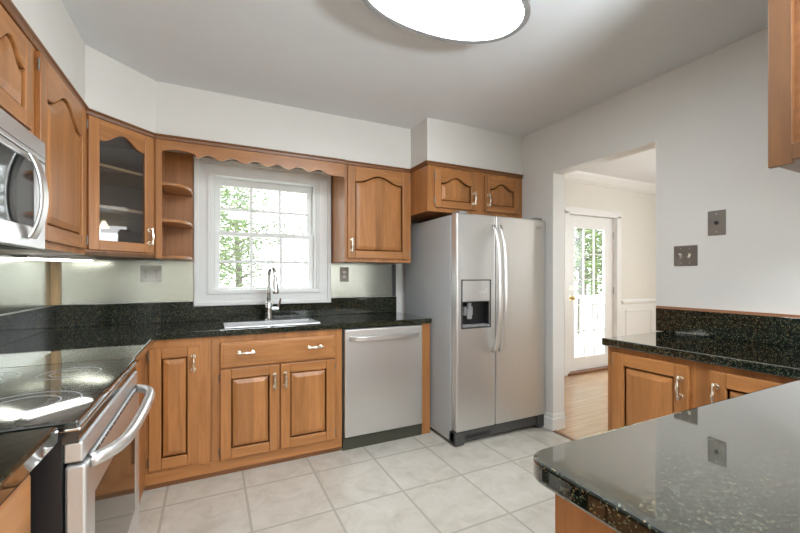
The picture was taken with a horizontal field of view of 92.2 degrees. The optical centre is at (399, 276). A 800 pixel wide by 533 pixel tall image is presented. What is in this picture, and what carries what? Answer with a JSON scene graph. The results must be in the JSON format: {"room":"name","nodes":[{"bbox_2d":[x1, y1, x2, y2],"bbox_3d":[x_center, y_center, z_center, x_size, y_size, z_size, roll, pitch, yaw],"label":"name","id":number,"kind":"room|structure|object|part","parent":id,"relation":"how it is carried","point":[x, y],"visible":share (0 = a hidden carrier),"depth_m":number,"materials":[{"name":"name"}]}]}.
{"room":"kitchen","nodes":[
{"label":"kitchen","id":0,"kind":"room"},
{"bbox_2d":[0,253,50,314],"bbox_3d":[-0.901,0.034,-0.423,0.150,2.528,6.734,0,0,-26],"label":"wall","id":1,"kind":"structure","parent":0,"point":[2,253],"depth_m":2.03,"materials":[{"name":"white paint"}]},
{"bbox_2d":[0,0,35,129],"bbox_3d":[-1.331,-0.695,1.015,0.335,0.395,0.744,0,0,-26],"label":"upper cabinet","id":2,"kind":"object","parent":1,"relation":"attached to","point":[16,51],"visible":0.96,"depth_m":1.29,"materials":[{"name":"brown wood"}]},
{"bbox_3d":[-1.267,-0.682,1.245,0.013,0.204,0.224,0,0,-26],"label":"panel","id":3,"kind":"part","parent":2,"relation":"part of","materials":[{"name":"brown wood"}]},
{"bbox_3d":[-1.190,-0.877,1.085,0.020,0.030,0.744,0,0,-26],"label":"molding","id":4,"kind":"part","parent":2,"relation":"part of","materials":[{"name":"brown wood"}]},
{"bbox_2d":[0,108,48,249],"bbox_3d":[-1.299,-0.293,1.032,0.406,0.401,0.742,0,0,-26],"label":"microwave","id":5,"kind":"object","parent":2,"relation":"attached to","point":[24,195],"visible":1,"depth_m":1.26,"materials":[{"name":"grey metal"}]},
{"bbox_3d":[-1.233,-0.269,1.312,0.041,0.284,0.066,0,0,-26],"label":"handle","id":6,"kind":"part","parent":5,"relation":"part of","materials":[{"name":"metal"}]},
{"bbox_2d":[0,253,50,313],"bbox_3d":[-1.665,0.037,1.310,0.004,0.295,2.619,0,0,-26],"label":"backsplash","id":7,"kind":"structure","parent":1,"relation":"attached to","point":[24,284],"depth_m":2.08,"materials":[{"name":"white paint"}]},
{"bbox_2d":[0,305,55,345],"bbox_3d":[-1.942,0.261,1.894,0.020,0.146,1.333,0,0,-26],"label":"backsplash","id":8,"kind":"structure","parent":1,"relation":"attached to","point":[14,326],"depth_m":2.08,"materials":[{"name":"black stone"}]},
{"bbox_2d":[0,35,88,254],"bbox_3d":[-1.649,-0.502,1.663,0.335,0.780,0.696,0,0,-26],"label":"upper cabinet","id":9,"kind":"object","parent":1,"relation":"attached to","point":[59,111],"visible":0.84,"depth_m":1.68,"materials":[{"name":"brown wood"}]},
{"bbox_3d":[-1.508,-0.877,1.733,0.020,0.030,0.696,0,0,-26],"label":"molding","id":10,"kind":"part","parent":9,"relation":"part of","materials":[{"name":"brown wood"}]},
{"bbox_3d":[-1.506,-0.497,1.728,0.020,0.715,0.595,0,0,-26],"label":"door","id":11,"kind":"part","parent":9,"relation":"part of","materials":[{"name":"brown wood"}]},
{"bbox_3d":[-1.504,-0.497,1.729,0.013,0.589,0.469,0,0,-26],"label":"panel","id":12,"kind":"part","parent":9,"relation":"part of","materials":[{"name":"brown wood"}]},
{"bbox_2d":[51,261,60,304],"bbox_3d":[-2.213,0.037,2.477,0.040,0.298,0.040,0,0,-26],"label":"trim","id":13,"kind":"structure","parent":1,"relation":"attached to","point":[55,265],"depth_m":2.46,"materials":[{"name":"brown wood"}]},
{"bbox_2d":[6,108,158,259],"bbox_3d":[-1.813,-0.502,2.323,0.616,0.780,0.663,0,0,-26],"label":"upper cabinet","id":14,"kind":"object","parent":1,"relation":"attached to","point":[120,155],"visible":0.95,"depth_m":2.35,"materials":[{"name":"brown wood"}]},
{"bbox_2d":[21,255,94,261],"bbox_3d":[-1.987,-0.100,2.233,0.110,0.024,0.340,0,0,19],"label":"light","id":15,"kind":"object","parent":14,"relation":"attached to","point":[25,257],"visible":0.8,"depth_m":2.18,"materials":[{"name":"white paint"}]},
{"bbox_2d":[23,258,92,261],"bbox_3d":[-1.987,-0.093,2.233,0.100,0.010,0.320,0,0,19],"label":"diffuser","id":16,"kind":"object","parent":15,"relation":"attached to","point":[36,259],"depth_m":2.22,"materials":[{"name":"white plastic"}]},
{"bbox_3d":[-1.614,-0.502,2.238,0.018,0.780,0.406,0,0,19],"label":"frame","id":17,"kind":"part","parent":14,"relation":"part of","materials":[{"name":"brown wood"}]},
{"bbox_3d":[-1.600,-0.499,2.220,0.020,0.715,0.370,0,0,19],"label":"door","id":18,"kind":"part","parent":14,"relation":"part of","materials":[{"name":"brown wood"}]},
{"bbox_3d":[-1.596,-0.877,2.231,0.020,0.030,0.414,0,0,19],"label":"molding","id":19,"kind":"part","parent":14,"relation":"part of","materials":[{"name":"brown wood"}]},
{"bbox_2d":[100,163,142,187],"bbox_3d":[-1.824,-0.620,2.327,0.545,0.016,0.588,0,0,-26],"label":"shelf","id":20,"kind":"object","parent":14,"relation":"attached to","point":[110,176],"depth_m":2.41,"materials":[{"name":"brown wood"}]},
{"bbox_2d":[100,204,142,220],"bbox_3d":[-1.824,-0.390,2.327,0.545,0.016,0.588,0,0,-26],"label":"shelf","id":21,"kind":"object","parent":14,"relation":"attached to","point":[107,213],"depth_m":2.39,"materials":[{"name":"brown wood"}]},
{"bbox_3d":[-1.522,-0.242,2.357,0.039,0.109,0.026,0,0,19],"label":"handle","id":22,"kind":"part","parent":14,"relation":"part of","materials":[{"name":"silver metal"}]},
{"bbox_2d":[63,155,416,312],"bbox_3d":[-0.700,0.034,3.337,3.525,2.528,0.160,0,0,-26],"label":"wall","id":23,"kind":"structure","parent":0,"point":[400,268],"depth_m":3.58,"materials":[{"name":"white paint"}]},
{"bbox_2d":[61,260,193,304],"bbox_3d":[-1.871,0.037,2.670,0.774,0.295,0.004,0,0,-26],"label":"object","id":24,"kind":"structure","parent":23,"relation":"attached to","point":[97,281],"depth_m":2.65,"materials":[{"name":"white paint"}]},
{"bbox_2d":[140,266,161,281],"bbox_3d":[-1.758,-0.014,2.719,0.128,0.115,0.008,0,0,-26],"label":"double outlet","id":25,"kind":"object","parent":24,"relation":"attached to","point":[147,273],"visible":1,"depth_m":2.72,"materials":[{"name":"beige plastic"}]},
{"bbox_2d":[155,138,192,260],"bbox_3d":[-1.529,-0.502,2.626,0.195,0.780,0.372,0,0,-26],"label":"open shelf","id":26,"kind":"object","parent":23,"relation":"attached to","point":[173,170],"visible":1,"depth_m":2.75,"materials":[{"name":"brown wood"}]},
{"bbox_3d":[-1.611,-0.502,2.593,0.018,0.780,0.359,0,0,-26],"label":"panel","id":27,"kind":"part","parent":26,"relation":"part of","materials":[{"name":"brown wood"}]},
{"bbox_3d":[-1.600,-0.502,2.791,0.177,0.780,0.012,0,0,-26],"label":"panel","id":28,"kind":"part","parent":26,"relation":"part of","materials":[{"name":"brown wood"}]},
{"bbox_2d":[56,296,395,327],"bbox_3d":[-1.130,0.261,3.025,2.437,0.146,0.020,0,0,-26],"label":"backsplash","id":29,"kind":"structure","parent":23,"relation":"attached to","point":[82,315],"depth_m":2.82,"materials":[{"name":"black stone"}]},
{"bbox_2d":[194,156,330,306],"bbox_3d":[-1.086,-0.327,3.123,1.028,1.100,0.184,0,0,-26],"label":"window","id":30,"kind":"structure","parent":23,"relation":"in","point":[210,174],"depth_m":3.06,"materials":[{"name":"white paint"}]},
{"bbox_3d":[-1.103,-0.538,3.161,0.755,0.447,0.030,0,0,-26],"label":"sash","id":31,"kind":"part","parent":30,"relation":"part of","materials":[{"name":"white paint"}]},
{"bbox_3d":[-1.086,-0.112,3.125,0.755,0.469,0.030,0,0,-26],"label":"sash","id":32,"kind":"part","parent":30,"relation":"part of","materials":[{"name":"white paint"}]},
{"bbox_2d":[331,263,395,297],"bbox_3d":[-0.318,0.037,3.429,0.618,0.295,0.009,0,0,-26],"label":"backsplash","id":33,"kind":"structure","parent":23,"relation":"attached to","point":[365,280],"depth_m":3.43,"materials":[{"name":"grey paint"}]},
{"bbox_2d":[340,267,348,281],"bbox_3d":[-0.483,-0.014,3.344,0.080,0.125,0.008,0,0,-26],"label":"outlet","id":34,"kind":"object","parent":33,"relation":"attached to","point":[344,271],"visible":1,"depth_m":3.34,"materials":[{"name":"grey metal"}]},
{"bbox_3d":[-0.056,0.037,3.558,0.035,0.295,0.009,0,0,-26],"label":"edge trim","id":35,"kind":"part","parent":33,"relation":"part of","materials":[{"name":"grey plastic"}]},
{"bbox_2d":[331,160,410,263],"bbox_3d":[-0.235,-0.502,3.235,0.578,0.780,0.419,0,0,-26],"label":"upper cabinet","id":36,"kind":"object","parent":23,"relation":"attached to","point":[371,205],"visible":1,"depth_m":3.09,"materials":[{"name":"brown wood"}]},
{"bbox_3d":[-0.364,-0.240,2.959,0.026,0.109,0.039,0,0,-26],"label":"handle","id":37,"kind":"part","parent":36,"relation":"part of","materials":[{"name":"silver metal"}]},
{"bbox_3d":[-0.165,-0.877,3.091,0.578,0.030,0.020,0,0,-26],"label":"molding","id":38,"kind":"part","parent":36,"relation":"part of","materials":[{"name":"brown wood"}]},
{"bbox_3d":[-0.166,-0.497,3.088,0.414,0.599,0.013,0,0,-26],"label":"panel","id":39,"kind":"part","parent":36,"relation":"part of","materials":[{"name":"brown wood"}]},
{"bbox_2d":[410,160,523,222],"bbox_3d":[0.512,-0.700,3.449,0.988,0.385,0.689,0,0,-26],"label":"upper cabinet","id":40,"kind":"object","parent":23,"relation":"attached to","point":[438,189],"visible":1,"depth_m":3.15,"materials":[{"name":"brown wood"}]},
{"bbox_3d":[0.152,-0.877,3.083,0.020,0.030,0.270,0,0,-26],"label":"molding","id":41,"kind":"part","parent":40,"relation":"part of","materials":[{"name":"brown wood"}]},
{"bbox_3d":[0.449,-0.689,3.089,0.395,0.300,0.020,0,0,-26],"label":"door","id":42,"kind":"part","parent":40,"relation":"part of","materials":[{"name":"brown wood"}]},
{"bbox_3d":[0.450,-0.689,3.088,0.289,0.194,0.013,0,0,-26],"label":"panel","id":43,"kind":"part","parent":40,"relation":"part of","materials":[{"name":"brown wood"}]},
{"bbox_3d":[0.613,-0.634,3.136,0.026,0.109,0.039,0,0,-26],"label":"handle","id":44,"kind":"part","parent":40,"relation":"part of","materials":[{"name":"silver metal"}]},
{"bbox_3d":[0.651,-0.877,3.188,0.968,0.030,0.020,0,0,-26],"label":"molding","id":45,"kind":"part","parent":40,"relation":"part of","materials":[{"name":"brown wood"}]},
{"bbox_3d":[0.746,-0.634,3.201,0.026,0.109,0.039,0,0,-26],"label":"handle","id":46,"kind":"part","parent":40,"relation":"part of","materials":[{"name":"silver metal"}]},
{"bbox_3d":[0.872,-0.689,3.296,0.370,0.300,0.020,0,0,-26],"label":"door","id":47,"kind":"part","parent":40,"relation":"part of","materials":[{"name":"brown wood"}]},
{"bbox_3d":[0.872,-0.689,3.295,0.264,0.194,0.013,0,0,-26],"label":"panel","id":48,"kind":"part","parent":40,"relation":"part of","materials":[{"name":"brown wood"}]},
{"bbox_2d":[11,0,521,174],"bbox_3d":[0.693,-1.061,0.353,3.395,0.338,6.424,0,0,-26],"label":"wall","id":49,"kind":"structure","parent":0,"point":[108,86],"depth_m":2.66,"materials":[{"name":"white paint"}]},
{"bbox_2d":[156,133,345,176],"bbox_3d":[-0.978,-0.828,2.688,1.232,0.128,0.038,0,0,-26],"label":"window valance","id":50,"kind":"object","parent":49,"relation":"attached to","point":[220,151],"visible":1,"depth_m":2.67,"materials":[{"name":"brown wood"}]},
{"bbox_2d":[138,370,607,532],"bbox_3d":[2.503,1.273,1.346,7.520,0.050,6.610,0,0,-26],"label":"floor","id":51,"kind":"structure","parent":0,"point":[424,483],"depth_m":2.24,"materials":[{"name":"tile"}]},
{"bbox_2d":[0,475,30,532],"bbox_3d":[-0.651,0.811,-0.041,0.604,0.873,1.700,0,0,-26],"label":"base cabinet","id":52,"kind":"object","parent":51,"relation":"on","point":[15,511],"visible":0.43,"depth_m":0.76,"materials":[{"name":"brown wood"}]},
{"bbox_2d":[0,427,57,504],"bbox_3d":[-0.661,0.354,-0.042,0.614,0.040,1.708,0,0,-26],"label":"countertop","id":53,"kind":"structure","parent":52,"relation":"on","point":[21,452],"depth_m":0.74,"materials":[{"name":"black stone"}]},
{"bbox_2d":[0,358,154,532],"bbox_3d":[-1.152,0.703,1.113,0.722,1.030,0.762,0,0,-26],"label":"range","id":54,"kind":"object","parent":51,"relation":"on","point":[88,482],"visible":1,"depth_m":1.05,"materials":[{"name":"silver metal"}]},
{"bbox_2d":[0,358,136,433],"bbox_3d":[-1.169,0.345,1.105,0.584,0.026,0.762,0,0,-26],"label":"cooktop","id":55,"kind":"object","parent":54,"relation":"in","point":[67,397],"depth_m":1.10,"materials":[{"name":"glass"}]},
{"bbox_3d":[-0.924,0.372,1.225,0.030,0.028,0.758,0,0,-26],"label":"trim","id":56,"kind":"part","parent":54,"relation":"part of","materials":[{"name":"silver metal"}]},
{"bbox_3d":[-0.918,0.734,1.228,0.040,0.588,0.746,0,0,-26],"label":"oven door","id":57,"kind":"part","parent":54,"relation":"part of","materials":[{"name":"metal"}]},
{"bbox_3d":[-0.869,0.445,1.252,0.092,0.039,0.693,0,0,-26],"label":"handle","id":58,"kind":"part","parent":54,"relation":"part of","materials":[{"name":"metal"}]},
{"bbox_2d":[135,337,210,503],"bbox_3d":[-1.285,0.811,2.213,0.357,0.873,1.315,0,0,-26],"label":"base cabinet","id":59,"kind":"object","parent":51,"relation":"on","point":[175,434],"visible":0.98,"depth_m":2.28,"materials":[{"name":"brown wood"}]},
{"bbox_3d":[-1.337,0.776,2.284,0.258,0.709,0.020,0,0,-26],"label":"door","id":60,"kind":"part","parent":59,"relation":"part of","materials":[{"name":"brown wood"}]},
{"bbox_3d":[-1.337,0.776,2.283,0.138,0.589,0.013,0,0,-26],"label":"panel","id":61,"kind":"part","parent":59,"relation":"part of","materials":[{"name":"brown wood"}]},
{"bbox_3d":[-1.322,1.183,2.301,0.345,0.064,0.003,0,0,-26],"label":"rail","id":62,"kind":"part","parent":59,"relation":"part of","materials":[{"name":"brown wood"}]},
{"bbox_3d":[-1.236,0.522,2.301,0.026,0.109,0.039,0,0,-26],"label":"handle","id":63,"kind":"part","parent":59,"relation":"part of","materials":[{"name":"silver metal"}]},
{"bbox_2d":[211,329,341,476],"bbox_3d":[-0.901,0.811,2.787,0.838,0.873,0.623,0,0,-26],"label":"base cabinet","id":64,"kind":"object","parent":51,"relation":"on","point":[276,398],"visible":0.99,"depth_m":2.53,"materials":[{"name":"brown wood"}]},
{"bbox_2d":[0,296,431,367],"bbox_3d":[-0.833,0.281,2.439,2.492,0.186,1.333,0,0,-26],"label":"countertop","id":65,"kind":"structure","parent":64,"relation":"on","point":[53,334],"depth_m":2.53,"materials":[{"name":"black stone"}]},
{"bbox_2d":[224,319,319,327],"bbox_3d":[-0.909,0.441,2.737,0.622,0.222,0.277,0,0,-26],"label":"sink","id":66,"kind":"object","parent":65,"relation":"in","point":[293,321],"visible":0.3,"depth_m":2.81,"materials":[{"name":"metal"}]},
{"bbox_2d":[264,266,280,320],"bbox_3d":[-0.928,0.129,2.874,0.123,0.410,0.193,0,0,-39],"label":"faucet","id":67,"kind":"object","parent":65,"relation":"on","point":[275,289],"visible":1,"depth_m":2.89,"materials":[{"name":"metal"}]},
{"bbox_3d":[-0.950,0.064,2.856,0.027,0.280,0.155,0,0,-39],"label":"spout","id":68,"kind":"part","parent":67,"relation":"part of","materials":[{"name":"metal"}]},
{"bbox_3d":[-0.944,0.217,2.934,0.077,0.100,0.035,0,0,-28],"label":"lever","id":69,"kind":"part","parent":67,"relation":"part of","materials":[{"name":"metal"}]},
{"bbox_3d":[-0.969,0.484,2.428,0.109,0.026,0.039,0,0,-26],"label":"handle","id":70,"kind":"part","parent":64,"relation":"part of","materials":[{"name":"silver metal"}]},
{"bbox_3d":[-0.958,0.864,2.471,0.353,0.562,0.020,0,0,-26],"label":"door","id":71,"kind":"part","parent":64,"relation":"part of","materials":[{"name":"brown wood"}]},
{"bbox_3d":[-0.958,0.864,2.469,0.233,0.442,0.013,0,0,-26],"label":"panel","id":72,"kind":"part","parent":64,"relation":"part of","materials":[{"name":"brown wood"}]},
{"bbox_3d":[-0.814,0.683,2.508,0.026,0.109,0.039,0,0,-26],"label":"handle","id":73,"kind":"part","parent":64,"relation":"part of","materials":[{"name":"silver metal"}]},
{"bbox_3d":[-0.791,1.183,2.562,0.838,0.064,0.003,0,0,-26],"label":"rail","id":74,"kind":"part","parent":64,"relation":"part of","materials":[{"name":"brown wood"}]},
{"bbox_3d":[-0.789,0.494,2.554,0.734,0.158,0.020,0,0,-26],"label":"drawer","id":75,"kind":"part","parent":64,"relation":"part of","materials":[{"name":"brown wood"}]},
{"bbox_3d":[-0.752,0.683,2.539,0.026,0.109,0.039,0,0,-26],"label":"handle","id":76,"kind":"part","parent":64,"relation":"part of","materials":[{"name":"silver metal"}]},
{"bbox_3d":[-0.626,0.864,2.634,0.370,0.562,0.020,0,0,-26],"label":"door","id":77,"kind":"part","parent":64,"relation":"part of","materials":[{"name":"brown wood"}]},
{"bbox_3d":[-0.625,0.864,2.632,0.250,0.442,0.013,0,0,-26],"label":"panel","id":78,"kind":"part","parent":64,"relation":"part of","materials":[{"name":"brown wood"}]},
{"bbox_3d":[-0.574,0.484,2.622,0.109,0.026,0.039,0,0,-26],"label":"handle","id":79,"kind":"part","parent":64,"relation":"part of","materials":[{"name":"silver metal"}]},
{"bbox_2d":[342,323,429,450],"bbox_3d":[-0.187,0.811,3.117,0.720,0.873,0.639,0,0,-26],"label":"dishwasher","id":80,"kind":"object","parent":51,"relation":"on","point":[382,365],"depth_m":2.86,"materials":[{"name":"grey metal"}]},
{"bbox_3d":[-0.121,1.206,2.896,0.642,0.085,0.014,0,0,-26],"label":"kick plate","id":81,"kind":"part","parent":80,"relation":"part of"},
{"bbox_3d":[-0.095,0.448,2.842,0.566,0.034,0.065,0,0,-26],"label":"handle","id":82,"kind":"part","parent":80,"relation":"part of","materials":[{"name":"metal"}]},
{"bbox_3d":[0.085,0.811,3.300,0.072,0.873,0.550,0,0,-26],"label":"dishwasher end panel","id":83,"kind":"part","parent":80,"relation":"part of","materials":[{"name":"brown wood"}]},
{"bbox_2d":[405,211,544,445],"bbox_3d":[0.641,0.386,3.296,0.879,1.724,0.908,0,0,-26],"label":"refrigerator","id":84,"kind":"object","parent":51,"relation":"on","point":[480,279],"visible":0.98,"depth_m":2.96,"materials":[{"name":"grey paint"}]},
{"bbox_3d":[0.509,0.257,2.862,0.080,0.122,0.046,0,0,-26],"label":"dispenser lever","id":85,"kind":"part","parent":84,"relation":"part of","materials":[{"name":"grey plastic"}]},
{"bbox_3d":[0.551,0.337,2.883,0.354,1.593,0.070,0,0,-26],"label":"freezer door","id":86,"kind":"part","parent":84,"relation":"part of","materials":[{"name":"metal"}]},
{"bbox_3d":[0.565,0.205,2.850,0.270,0.361,0.010,0,0,-26],"label":"dispenser frame","id":87,"kind":"part","parent":84,"relation":"part of","materials":[{"name":"grey plastic"}]},
{"bbox_3d":[0.565,0.111,2.850,0.246,0.151,0.006,0,0,-26],"label":"control panel","id":88,"kind":"part","parent":84,"relation":"part of","materials":[{"name":"metal"}]},
{"bbox_3d":[0.723,0.093,2.880,0.027,0.963,0.087,0,0,-26],"label":"handle","id":89,"kind":"part","parent":84,"relation":"part of","materials":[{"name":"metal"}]},
{"bbox_3d":[0.775,0.093,2.905,0.027,0.963,0.087,0,0,-26],"label":"handle","id":90,"kind":"part","parent":84,"relation":"part of","materials":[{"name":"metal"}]},
{"bbox_3d":[0.949,0.337,3.078,0.517,1.593,0.070,0,0,-26],"label":"fridge door","id":91,"kind":"part","parent":84,"relation":"part of","materials":[{"name":"metal"}]},
{"bbox_2d":[553,430,576,440],"bbox_3d":[1.413,1.244,2.747,0.032,0.008,0.805,0,0,-26],"label":"trim","id":92,"kind":"structure","parent":51,"relation":"on","point":[555,431],"depth_m":3.00,"materials":[{"name":"brown wood"}]},
{"bbox_2d":[555,494,616,532],"bbox_3d":[1.064,0.811,0.675,1.335,0.873,0.775,0,0,-26],"label":"base cabinet","id":93,"kind":"object","parent":51,"relation":"on","point":[569,518],"visible":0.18,"depth_m":0.69,"materials":[{"name":"brown wood"}]},
{"bbox_2d":[533,380,799,532],"bbox_3d":[1.287,0.354,0.783,1.947,0.040,0.832,0,0,-26],"label":"countertop","id":94,"kind":"structure","parent":93,"relation":"on","point":[731,465],"depth_m":0.67,"materials":[{"name":"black stone"}]},
{"bbox_2d":[608,346,797,430],"bbox_3d":[1.528,0.811,1.814,0.601,0.873,0.840,0,0,-26],"label":"base cabinet","id":95,"kind":"object","parent":51,"relation":"on","point":[642,386],"visible":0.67,"depth_m":1.81,"materials":[{"name":"brown wood"}]},
{"bbox_3d":[1.213,0.767,1.883,0.013,0.608,0.246,0,0,-26],"label":"panel","id":96,"kind":"part","parent":95,"relation":"part of","materials":[{"name":"brown wood"}]},
{"bbox_3d":[1.214,0.767,1.884,0.020,0.728,0.366,0,0,-26],"label":"door","id":97,"kind":"part","parent":95,"relation":"part of","materials":[{"name":"brown wood"}]},
{"bbox_3d":[1.255,0.503,1.733,0.039,0.109,0.026,0,0,-26],"label":"handle","id":98,"kind":"part","parent":95,"relation":"part of","materials":[{"name":"silver metal"}]},
{"bbox_2d":[602,306,799,379],"bbox_3d":[1.713,0.278,1.472,0.575,0.192,1.732,0,0,-26],"label":"countertop","id":99,"kind":"structure","parent":95,"relation":"on","point":[766,343],"depth_m":1.89,"materials":[{"name":"black stone"}]},
{"bbox_3d":[1.315,0.503,1.611,0.039,0.109,0.026,0,0,-26],"label":"handle","id":100,"kind":"part","parent":95,"relation":"part of","materials":[{"name":"silver metal"}]},
{"bbox_3d":[1.400,0.767,1.502,0.013,0.608,0.210,0,0,-26],"label":"panel","id":101,"kind":"part","parent":95,"relation":"part of","materials":[{"name":"brown wood"}]},
{"bbox_3d":[1.401,0.767,1.503,0.020,0.728,0.330,0,0,-26],"label":"door","id":102,"kind":"part","parent":95,"relation":"part of","materials":[{"name":"brown wood"}]},
{"bbox_2d":[61,0,767,136],"bbox_3d":[0.681,-1.280,0.353,3.675,0.100,6.734,0,0,-26],"label":"ceiling","id":103,"kind":"structure","parent":0,"point":[334,57],"depth_m":2.12,"materials":[{"name":"paint"}]},
{"bbox_2d":[362,0,529,43],"bbox_3d":[0.197,-1.168,1.601,0.784,0.124,0.456,0,0,-26],"label":"ceiling light","id":104,"kind":"object","parent":103,"relation":"attached to","point":[454,21],"visible":1,"depth_m":1.65,"materials":[{"name":"white glass"}]},
{"bbox_2d":[564,181,655,335],"bbox_3d":[2.596,-0.002,5.156,3.995,2.600,0.151,0,0,-26],"label":"wall","id":105,"kind":"structure","parent":0,"point":[637,209],"depth_m":5.41,"materials":[{"name":"beige paint"}]},
{"bbox_2d":[564,206,620,375],"bbox_3d":[2.506,0.188,5.085,1.100,2.120,0.199,0,0,-26],"label":"door","id":106,"kind":"structure","parent":105,"relation":"in","point":[609,222],"depth_m":5.09,"materials":[{"name":"white paint"}]},
{"bbox_3d":[2.502,1.233,5.093,0.980,0.030,0.180,0,0,-26],"label":"sill","id":107,"kind":"part","parent":106,"relation":"part of","materials":[{"name":"brown wood"}]},
{"bbox_2d":[564,171,655,194],"bbox_3d":[2.653,-1.247,5.040,3.995,0.110,0.110,0,0,-26],"label":"trim","id":108,"kind":"structure","parent":105,"relation":"attached to","point":[576,176],"depth_m":5.09,"materials":[{"name":"white paint"}]},
{"bbox_2d":[621,298,655,303],"bbox_3d":[3.737,0.355,5.617,1.540,0.065,0.030,0,0,-26],"label":"trim","id":109,"kind":"structure","parent":105,"relation":"attached to","point":[649,300],"depth_m":5.42,"materials":[{"name":"white paint"}]},
{"bbox_2d":[626,308,652,334],"bbox_3d":[3.730,0.748,5.621,1.350,0.560,0.015,0,0,-26],"label":"trim","id":110,"kind":"structure","parent":105,"relation":"attached to","point":[650,309],"depth_m":5.44,"materials":[{"name":"white paint"}]},
{"bbox_2d":[577,148,655,183],"bbox_3d":[3.778,-1.352,2.918,4.145,0.100,5.210,0,0,-26],"label":"ceiling","id":111,"kind":"structure","parent":0,"point":[641,166],"depth_m":4.66,"materials":[{"name":"paint"}]},
{"bbox_2d":[522,28,799,413],"bbox_3d":[2.273,-0.052,1.135,0.130,2.700,6.734,0,0,-26],"label":"wall","id":112,"kind":"structure","parent":0,"point":[706,117],"depth_m":2.14,"materials":[{"name":"white paint"}]},
{"bbox_2d":[542,411,564,430],"bbox_3d":[1.231,1.181,3.239,0.146,0.135,0.270,0,0,-26],"label":"baseboard","id":113,"kind":"structure","parent":112,"relation":"attached to","point":[552,422],"depth_m":3.12,"materials":[{"name":"white paint"}]},
{"bbox_2d":[553,141,655,413],"bbox_3d":[1.468,0.200,2.774,0.126,2.080,0.805,0,0,-26],"label":"trim","id":114,"kind":"structure","parent":112,"relation":"attached to","point":[558,176],"depth_m":3.13,"materials":[{"name":"white paint"}]},
{"bbox_2d":[674,245,697,265],"bbox_3d":[1.649,-0.118,2.231,0.022,0.118,0.124,0,0,-26],"label":"light switch","id":115,"kind":"object","parent":112,"relation":"attached to","point":[687,255],"visible":1,"depth_m":2.23,"materials":[{"name":"grey metal"}]},
{"bbox_2d":[708,209,725,235],"bbox_3d":[1.724,-0.290,2.096,0.008,0.135,0.084,0,0,-26],"label":"wall jack","id":116,"kind":"object","parent":112,"relation":"attached to","point":[716,219],"visible":1,"depth_m":2.09,"materials":[{"name":"grey metal"}]},
{"bbox_2d":[656,308,799,347],"bbox_3d":[1.962,0.265,1.594,0.020,0.138,1.732,0,0,-26],"label":"backsplash","id":117,"kind":"structure","parent":112,"relation":"attached to","point":[782,331],"depth_m":2.02,"materials":[{"name":"black stone"}]},
{"bbox_3d":[1.642,-1.061,1.232,0.917,0.338,0.365,0,0,-26],"label":"wall","id":118,"kind":"structure","parent":0,"visible":0},
{"bbox_2d":[768,0,799,172],"bbox_3d":[1.624,-0.612,1.243,0.934,0.560,0.330,0,0,-26],"label":"upper cabinet","id":119,"kind":"object","parent":118,"relation":"hanging from","point":[783,15],"visible":1,"depth_m":1.15,"materials":[{"name":"brown wood"}]},
{"label":"outside","id":120,"kind":"structure","parent":0,"visible":0},
{"bbox_2d":[574,292,601,348],"bbox_3d":[-6.174,1.973,23.924,70.000,0.050,41.606,0,0,-26],"label":"ground","id":121,"kind":"structure","parent":120,"point":[576,293],"depth_m":14.59,"materials":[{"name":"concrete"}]},
{"bbox_2d":[220,187,258,286],"bbox_3d":[-6.485,-0.863,10.701,4.892,5.632,4.832,0,0,-26],"label":"tree","id":122,"kind":"object","parent":121,"relation":"on","point":[244,224],"visible":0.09,"depth_m":11.17,"materials":[{"name":"green plant"}]},
{"bbox_2d":[220,186,286,286],"bbox_3d":[-6.835,-1.173,16.173,4.068,6.251,4.104,0,0,-26],"label":"tree","id":123,"kind":"object","parent":121,"relation":"on","point":[238,282],"visible":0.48,"depth_m":16.07,"materials":[{"name":"green plant"}]},
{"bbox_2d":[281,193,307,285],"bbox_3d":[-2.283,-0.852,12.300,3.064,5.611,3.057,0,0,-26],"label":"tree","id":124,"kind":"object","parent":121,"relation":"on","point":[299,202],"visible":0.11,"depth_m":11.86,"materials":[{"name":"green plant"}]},
{"bbox_2d":[574,346,601,356],"bbox_3d":[3.239,1.328,6.224,5.900,0.080,1.180,0,0,-26],"label":"deck","id":125,"kind":"object","parent":121,"relation":"on","point":[598,349],"visible":0.02,"depth_m":6.58,"materials":[{"name":"white"}]},
{"bbox_2d":[574,295,601,345],"bbox_3d":[3.010,0.778,6.691,5.980,1.020,0.080,0,0,-26],"label":"deck railing","id":126,"kind":"object","parent":125,"relation":"on","point":[575,296],"visible":0.12,"depth_m":6.87,"materials":[{"name":"white paint"}]},
{"bbox_3d":[3.010,1.188,6.691,5.900,0.040,0.040,0,0,-26],"label":"rail","id":127,"kind":"part","parent":126,"relation":"part of","materials":[{"name":"white paint"}]},
{"bbox_3d":[3.010,0.363,6.691,5.900,0.050,0.060,0,0,-26],"label":"rail","id":128,"kind":"part","parent":126,"relation":"part of","materials":[{"name":"white paint"}]},
{"bbox_2d":[574,228,601,333],"bbox_3d":[6.184,-1.175,13.056,5.308,6.255,5.311,0,0,-26],"label":"tree","id":129,"kind":"object","parent":121,"relation":"on","point":[578,244],"visible":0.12,"depth_m":12.83,"materials":[{"name":"green plant"}]},
{"bbox_2d":[574,228,601,318],"bbox_3d":[8.821,-1.466,17.452,4.915,6.838,4.868,0,0,-26],"label":"tree","id":130,"kind":"object","parent":121,"relation":"on","point":[574,228],"visible":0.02,"depth_m":17.38,"materials":[{"name":"green plant"}]}
]}

